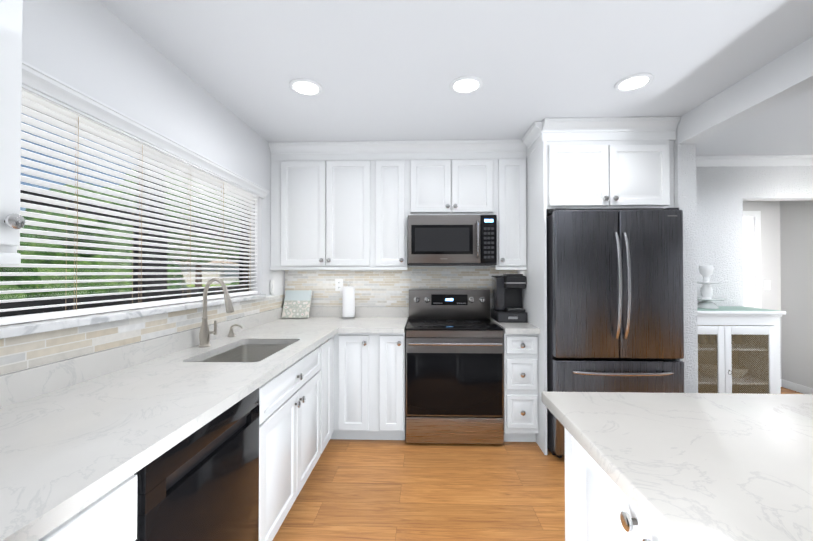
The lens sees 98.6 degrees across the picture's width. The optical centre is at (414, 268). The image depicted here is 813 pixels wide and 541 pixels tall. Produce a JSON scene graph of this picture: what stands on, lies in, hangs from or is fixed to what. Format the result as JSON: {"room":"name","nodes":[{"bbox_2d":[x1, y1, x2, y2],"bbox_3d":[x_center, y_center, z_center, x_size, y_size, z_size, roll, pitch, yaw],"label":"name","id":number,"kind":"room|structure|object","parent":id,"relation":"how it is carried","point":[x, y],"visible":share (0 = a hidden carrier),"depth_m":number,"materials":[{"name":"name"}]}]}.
{"room":"kitchen","nodes":[
{"label":"kitchen","id":0,"kind":"room"},
{"bbox_2d":[22,0,284,296],"bbox_3d":[-1.431,0.110,0.470,0.150,2.490,6.130,0,-1,2],"label":"wall","id":1,"kind":"structure","parent":0,"point":[98,50],"depth_m":1.71,"materials":[{"name":"white paint"}]},
{"bbox_2d":[0,0,25,259],"bbox_3d":[-1.179,-0.587,0.673,0.338,1.088,0.474,0,-1,2],"label":"upper cabinet","id":2,"kind":"object","parent":1,"relation":"attached to","point":[12,222],"depth_m":0.87,"materials":[{"name":"white wood"}]},
{"bbox_2d":[0,105,249,316],"bbox_3d":[-1.438,-0.212,1.925,0.049,0.885,2.030,0,-1,2],"label":"window","id":3,"kind":"structure","parent":1,"relation":"in","point":[8,305],"depth_m":1.81,"materials":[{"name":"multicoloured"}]},
{"bbox_2d":[0,89,257,324],"bbox_3d":[-1.363,-0.229,1.923,0.068,0.847,2.000,0,-1,2],"label":"window blinds","id":4,"kind":"object","parent":3,"relation":"attached to","point":[32,101],"visible":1,"depth_m":1.59,"materials":[{"name":"white plastic"}]},
{"bbox_2d":[0,294,265,338],"bbox_3d":[-1.350,0.216,1.917,0.130,0.030,2.070,0,-1,2],"label":"window sill","id":5,"kind":"structure","parent":1,"relation":"attached to","point":[19,329],"depth_m":1.47,"materials":[{"name":"stone"}]},
{"bbox_2d":[0,270,287,374],"bbox_3d":[-1.326,0.155,1.407,0.008,0.379,4.010,0,-1,2],"label":"tile backsplash","id":6,"kind":"structure","parent":1,"relation":"attached to","point":[17,353],"depth_m":1.49,"materials":[{"name":"tile"}]},
{"bbox_2d":[270,280,273,293],"bbox_3d":[-1.269,0.160,3.109,0.009,0.118,0.075,0,-1,2],"label":"electrical outlet plate","id":7,"kind":"object","parent":6,"relation":"attached to","point":[271,286],"visible":0.96,"depth_m":3.09,"materials":[{"name":"white plastic"}]},
{"bbox_2d":[22,60,269,198],"bbox_3d":[-1.287,-0.639,1.945,0.050,0.070,2.050,0,-1,2],"label":"window valance","id":8,"kind":"object","parent":1,"relation":"attached to","point":[41,83],"visible":0.9,"depth_m":1.53,"materials":[{"name":"white wood"}]},
{"bbox_2d":[284,266,488,319],"bbox_3d":[0.413,0.142,3.424,3.370,2.490,0.120,0,-1,2],"label":"wall","id":9,"kind":"structure","parent":0,"point":[439,266],"depth_m":3.37,"materials":[{"name":"white paint"}]},
{"bbox_2d":[268,141,379,269],"bbox_3d":[-0.819,-0.559,3.235,0.912,1.088,0.338,0,-1,2],"label":"upper cabinet","id":10,"kind":"object","parent":9,"relation":"attached to","point":[344,205],"depth_m":3.07,"materials":[{"name":"white wood"}]},
{"bbox_2d":[376,141,408,269],"bbox_3d":[-0.213,-0.559,3.218,0.300,1.088,0.338,0,-1,2],"label":"upper cabinet","id":11,"kind":"object","parent":9,"relation":"attached to","point":[391,156],"depth_m":3.05,"materials":[{"name":"white wood"}]},
{"bbox_2d":[288,267,516,306],"bbox_3d":[-0.131,0.176,3.375,2.225,0.379,0.008,0,-1,2],"label":"tile backsplash","id":12,"kind":"structure","parent":9,"relation":"attached to","point":[382,288],"depth_m":3.38,"materials":[{"name":"tile"}]},
{"bbox_2d":[335,279,342,290],"bbox_3d":[-0.733,0.158,3.384,0.075,0.118,0.008,0,-1,2],"label":"outlet","id":13,"kind":"object","parent":12,"relation":"attached to","point":[338,284],"visible":0.94,"depth_m":3.38,"materials":[{"name":"white plastic"}]},
{"bbox_2d":[408,140,499,218],"bbox_3d":[0.321,-0.780,3.205,0.770,0.648,0.338,0,-1,2],"label":"upper cabinet","id":14,"kind":"object","parent":9,"relation":"attached to","point":[446,177],"depth_m":3.04,"materials":[{"name":"white wood"}]},
{"bbox_2d":[408,215,496,265],"bbox_3d":[0.320,-0.242,3.132,0.750,0.424,0.468,0,-1,2],"label":"microwave","id":15,"kind":"object","parent":14,"relation":"attached to","point":[452,240],"visible":1,"depth_m":2.95,"materials":[{"name":"grey metal"}]},
{"bbox_2d":[489,139,526,269],"bbox_3d":[0.841,-0.560,3.188,0.270,1.088,0.338,0,-1,2],"label":"upper cabinet","id":16,"kind":"object","parent":9,"relation":"attached to","point":[511,155],"depth_m":3.02,"materials":[{"name":"white wood"}]},
{"bbox_2d":[98,0,812,155],"bbox_3d":[2.125,-1.144,2.420,7.150,0.060,10.200,0,-1,2],"label":"ceiling","id":17,"kind":"structure","parent":0,"point":[384,70],"depth_m":1.87,"materials":[{"name":"white paint"}]},
{"bbox_2d":[289,78,322,95],"bbox_3d":[-0.668,-1.112,2.148,0.200,0.010,0.200,0,-1,2],"label":"recessed light","id":18,"kind":"object","parent":17,"relation":"in","point":[304,87],"visible":1,"depth_m":2.14,"materials":[{"name":"white plastic"}]},
{"bbox_2d":[450,76,482,93],"bbox_3d":[0.311,-1.112,2.120,0.200,0.010,0.200,0,-1,2],"label":"recessed light","id":19,"kind":"object","parent":17,"relation":"in","point":[465,84],"visible":1,"depth_m":2.11,"materials":[{"name":"white plastic"}]},
{"bbox_2d":[615,73,653,91],"bbox_3d":[1.311,-1.113,2.092,0.200,0.010,0.200,0,-1,2],"label":"recessed light","id":20,"kind":"object","parent":17,"relation":"in","point":[633,82],"visible":1,"depth_m":2.09,"materials":[{"name":"white plastic"}]},
{"bbox_2d":[678,36,812,143],"bbox_3d":[1.936,-1.046,-0.047,0.130,0.190,5.260,0,-1,2],"label":"beam","id":21,"kind":"structure","parent":17,"relation":"attached to","point":[788,75],"depth_m":2.01,"materials":[{"name":"white paint"}]},
{"bbox_2d":[272,387,802,540],"bbox_3d":[2.125,1.401,2.392,7.150,0.050,10.200,0,-1,2],"label":"floor","id":22,"kind":"structure","parent":0,"point":[377,490],"depth_m":2.13,"materials":[{"name":"brown wood"}]},
{"bbox_2d":[38,474,136,540],"bbox_3d":[-1.015,0.918,0.634,0.665,0.878,0.470,0,-1,2],"label":"base cabinet","id":23,"kind":"object","parent":22,"relation":"on","point":[113,516],"depth_m":0.78,"materials":[{"name":"white wood"}]},
{"bbox_2d":[0,278,341,540],"bbox_3d":[-0.984,0.373,1.294,0.690,0.658,4.207,0,-1,2],"label":"countertop","id":24,"kind":"structure","parent":23,"relation":"on","point":[79,433],"depth_m":1.15,"materials":[{"name":"stone"}]},
{"bbox_2d":[198,278,233,346],"bbox_3d":[-1.124,0.250,1.992,0.264,0.401,0.184,0,-1,2],"label":"faucet","id":25,"kind":"object","parent":24,"relation":"on","point":[204,334],"depth_m":2.02,"materials":[{"name":"silver metal"}]},
{"bbox_2d":[227,324,242,336],"bbox_3d":[-1.204,0.412,2.349,0.110,0.085,0.048,0,-1,2],"label":"soap dispenser","id":26,"kind":"object","parent":24,"relation":"on","point":[231,333],"depth_m":2.34,"materials":[{"name":"silver metal"}]},
{"bbox_2d":[201,345,288,361],"bbox_3d":[-0.935,0.602,1.977,0.429,0.218,0.644,0,-1,2],"label":"sink","id":27,"kind":"object","parent":24,"relation":"in","point":[235,353],"depth_m":2.27,"materials":[{"name":"metal"}]},
{"bbox_2d":[281,290,311,317],"bbox_3d":[-1.118,0.335,3.321,0.250,0.258,0.128,0,-1,2],"label":"cookbook","id":28,"kind":"object","parent":24,"relation":"on","point":[297,303],"visible":0.9,"depth_m":3.31,"materials":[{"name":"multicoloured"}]},
{"bbox_2d":[340,281,356,319],"bbox_3d":[-0.620,0.289,3.274,0.164,0.349,0.164,0,-1,2],"label":"paper towel holder","id":29,"kind":"object","parent":24,"relation":"on","point":[348,301],"visible":1,"depth_m":3.23,"materials":[{"name":"white paper"}]},
{"bbox_2d":[134,388,259,540],"bbox_3d":[-0.969,0.925,1.177,0.612,0.876,0.602,0,-1,2],"label":"dishwasher","id":30,"kind":"object","parent":22,"relation":"on","point":[201,484],"visible":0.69,"depth_m":1.13,"materials":[{"name":"grey metal"}]},
{"bbox_2d":[338,333,373,439],"bbox_3d":[-0.463,0.944,3.059,0.302,0.878,0.638,0,-1,2],"label":"base cabinet","id":31,"kind":"object","parent":22,"relation":"on","point":[352,386],"depth_m":2.74,"materials":[{"name":"white wood"}]},
{"bbox_2d":[340,307,407,332],"bbox_3d":[-0.331,0.433,3.045,0.517,0.140,0.667,0,-1,2],"label":"countertop","id":32,"kind":"structure","parent":31,"relation":"on","point":[369,319],"depth_m":3.08,"materials":[{"name":"stone"}]},
{"bbox_2d":[374,330,405,439],"bbox_3d":[-0.193,0.944,3.051,0.240,0.878,0.638,0,-1,2],"label":"base cabinet","id":33,"kind":"object","parent":22,"relation":"on","point":[389,348],"depth_m":2.74,"materials":[{"name":"white wood"}]},
{"bbox_2d":[406,289,503,443],"bbox_3d":[0.316,0.787,2.997,0.764,1.190,0.706,0,-1,2],"label":"range","id":34,"kind":"object","parent":22,"relation":"on","point":[454,366],"visible":1,"depth_m":2.71,"materials":[{"name":"grey metal"}]},
{"bbox_2d":[503,332,538,441],"bbox_3d":[0.840,0.944,3.022,0.265,0.878,0.638,0,-1,2],"label":"base cabinet","id":35,"kind":"object","parent":22,"relation":"on","point":[521,363],"depth_m":2.71,"materials":[{"name":"white wood"}]},
{"bbox_2d":[490,307,539,333],"bbox_3d":[0.839,0.433,3.016,0.265,0.140,0.662,0,-1,2],"label":"countertop","id":36,"kind":"structure","parent":35,"relation":"on","point":[509,328],"depth_m":2.74,"materials":[{"name":"stone"}]},
{"bbox_2d":[491,274,526,322],"bbox_3d":[0.844,0.255,3.159,0.252,0.417,0.324,0,-1,2],"label":"coffee maker","id":37,"kind":"object","parent":36,"relation":"on","point":[507,298],"visible":0.98,"depth_m":3.07,"materials":[{"name":"black plastic"}]},
{"bbox_2d":[517,117,680,454],"bbox_3d":[1.431,0.138,2.940,1.042,2.488,0.785,0,-1,2],"label":"tall cabinet","id":38,"kind":"object","parent":22,"relation":"on","point":[613,163],"visible":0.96,"depth_m":2.60,"materials":[{"name":"white wood"}]},
{"bbox_2d":[546,208,683,457],"bbox_3d":[1.453,0.475,2.846,0.891,1.812,0.930,0,-1,2],"label":"refrigerator","id":39,"kind":"object","parent":22,"relation":"on","point":[615,311],"visible":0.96,"depth_m":2.46,"materials":[{"name":"grey metal"}]},
{"bbox_2d":[565,432,664,540],"bbox_3d":[1.108,0.910,-0.115,1.342,0.878,2.520,0,-1,2],"label":"kitchen island","id":40,"kind":"object","parent":22,"relation":"on","point":[595,510],"depth_m":0.97,"materials":[{"name":"white wood"}]},
{"bbox_2d":[541,392,812,540],"bbox_3d":[1.135,0.449,-0.086,1.430,0.040,2.670,0,-1,2],"label":"island countertop","id":41,"kind":"structure","parent":40,"relation":"on","point":[693,466],"depth_m":0.82,"materials":[{"name":"white stone"}]},
{"bbox_2d":[697,306,785,393],"bbox_3d":[2.709,0.876,3.243,1.030,1.018,0.428,0,-1,2],"label":"hutch","id":42,"kind":"object","parent":22,"relation":"on","point":[738,349],"visible":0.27,"depth_m":3.05,"materials":[{"name":"white wood"}]},
{"bbox_2d":[697,266,725,308],"bbox_3d":[2.745,0.169,3.288,0.284,0.395,0.284,0,-1,2],"label":"tiered stand","id":43,"kind":"object","parent":42,"relation":"on","point":[706,290],"visible":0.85,"depth_m":3.25,"materials":[{"name":"white ceramic"}]},
{"bbox_2d":[674,125,697,392],"bbox_3d":[2.023,0.138,3.029,0.130,2.490,0.920,0,-1,2],"label":"wall","id":44,"kind":"structure","parent":0,"point":[685,178],"depth_m":2.57,"materials":[{"name":"white paint"}]},
{"bbox_2d":[696,166,812,306],"bbox_3d":[3.852,0.143,3.498,3.760,2.490,0.120,0,-1,2],"label":"wall","id":45,"kind":"structure","parent":0,"point":[723,193],"depth_m":3.46,"materials":[{"name":"white paint"}]},
{"bbox_2d":[696,155,812,166],"bbox_3d":[3.214,-1.060,3.431,2.230,0.084,0.075,0,-1,2],"label":"crown molding","id":46,"kind":"structure","parent":45,"relation":"attached to","point":[757,160],"depth_m":3.42,"materials":[{"name":"white wood"}]},
{"bbox_2d":[743,201,781,378],"bbox_3d":[3.702,0.151,4.232,1.300,2.490,0.120,0,-1,2],"label":"wall","id":47,"kind":"structure","parent":0,"point":[770,246],"depth_m":4.16,"materials":[{"name":"grey paint"}]},
{"bbox_2d":[743,211,761,308],"bbox_3d":[3.762,0.353,4.222,0.710,2.085,0.132,0,-1,2],"label":"door frame","id":48,"kind":"structure","parent":47,"relation":"attached to","point":[752,262],"depth_m":4.17,"materials":[{"name":"white wood"}]},
{"bbox_2d":[764,280,770,289],"bbox_3d":[4.190,0.192,4.152,0.070,0.115,0.012,0,-1,2],"label":"switch plate","id":49,"kind":"object","parent":47,"relation":"attached to","point":[767,284],"visible":1,"depth_m":4.15,"materials":[{"name":"white plastic"}]},
{"bbox_2d":[743,201,812,387],"bbox_3d":[4.359,0.130,2.343,0.120,2.490,10.200,0,-1,2],"label":"wall","id":50,"kind":"structure","parent":0,"point":[796,237],"depth_m":3.97,"materials":[{"name":"grey paint"}]},
{"bbox_2d":[780,379,812,393],"bbox_3d":[3.653,1.313,0.704,1.200,0.090,6.910,0,-1,2],"label":"baseboard","id":51,"kind":"structure","parent":50,"relation":"attached to","point":[796,387],"depth_m":3.96,"materials":[{"name":"white wood"}]},
{"label":"outside","id":52,"kind":"structure","parent":0,"visible":0},
{"bbox_2d":[0,169,240,299],"bbox_3d":[-46.145,-4.429,11.317,89.850,12.401,160.000,0,-1,2],"label":"outdoor view","id":53,"kind":"object","parent":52,"point":[47,278],"depth_m":5.44,"materials":[{"name":"green plant"}]}
]}

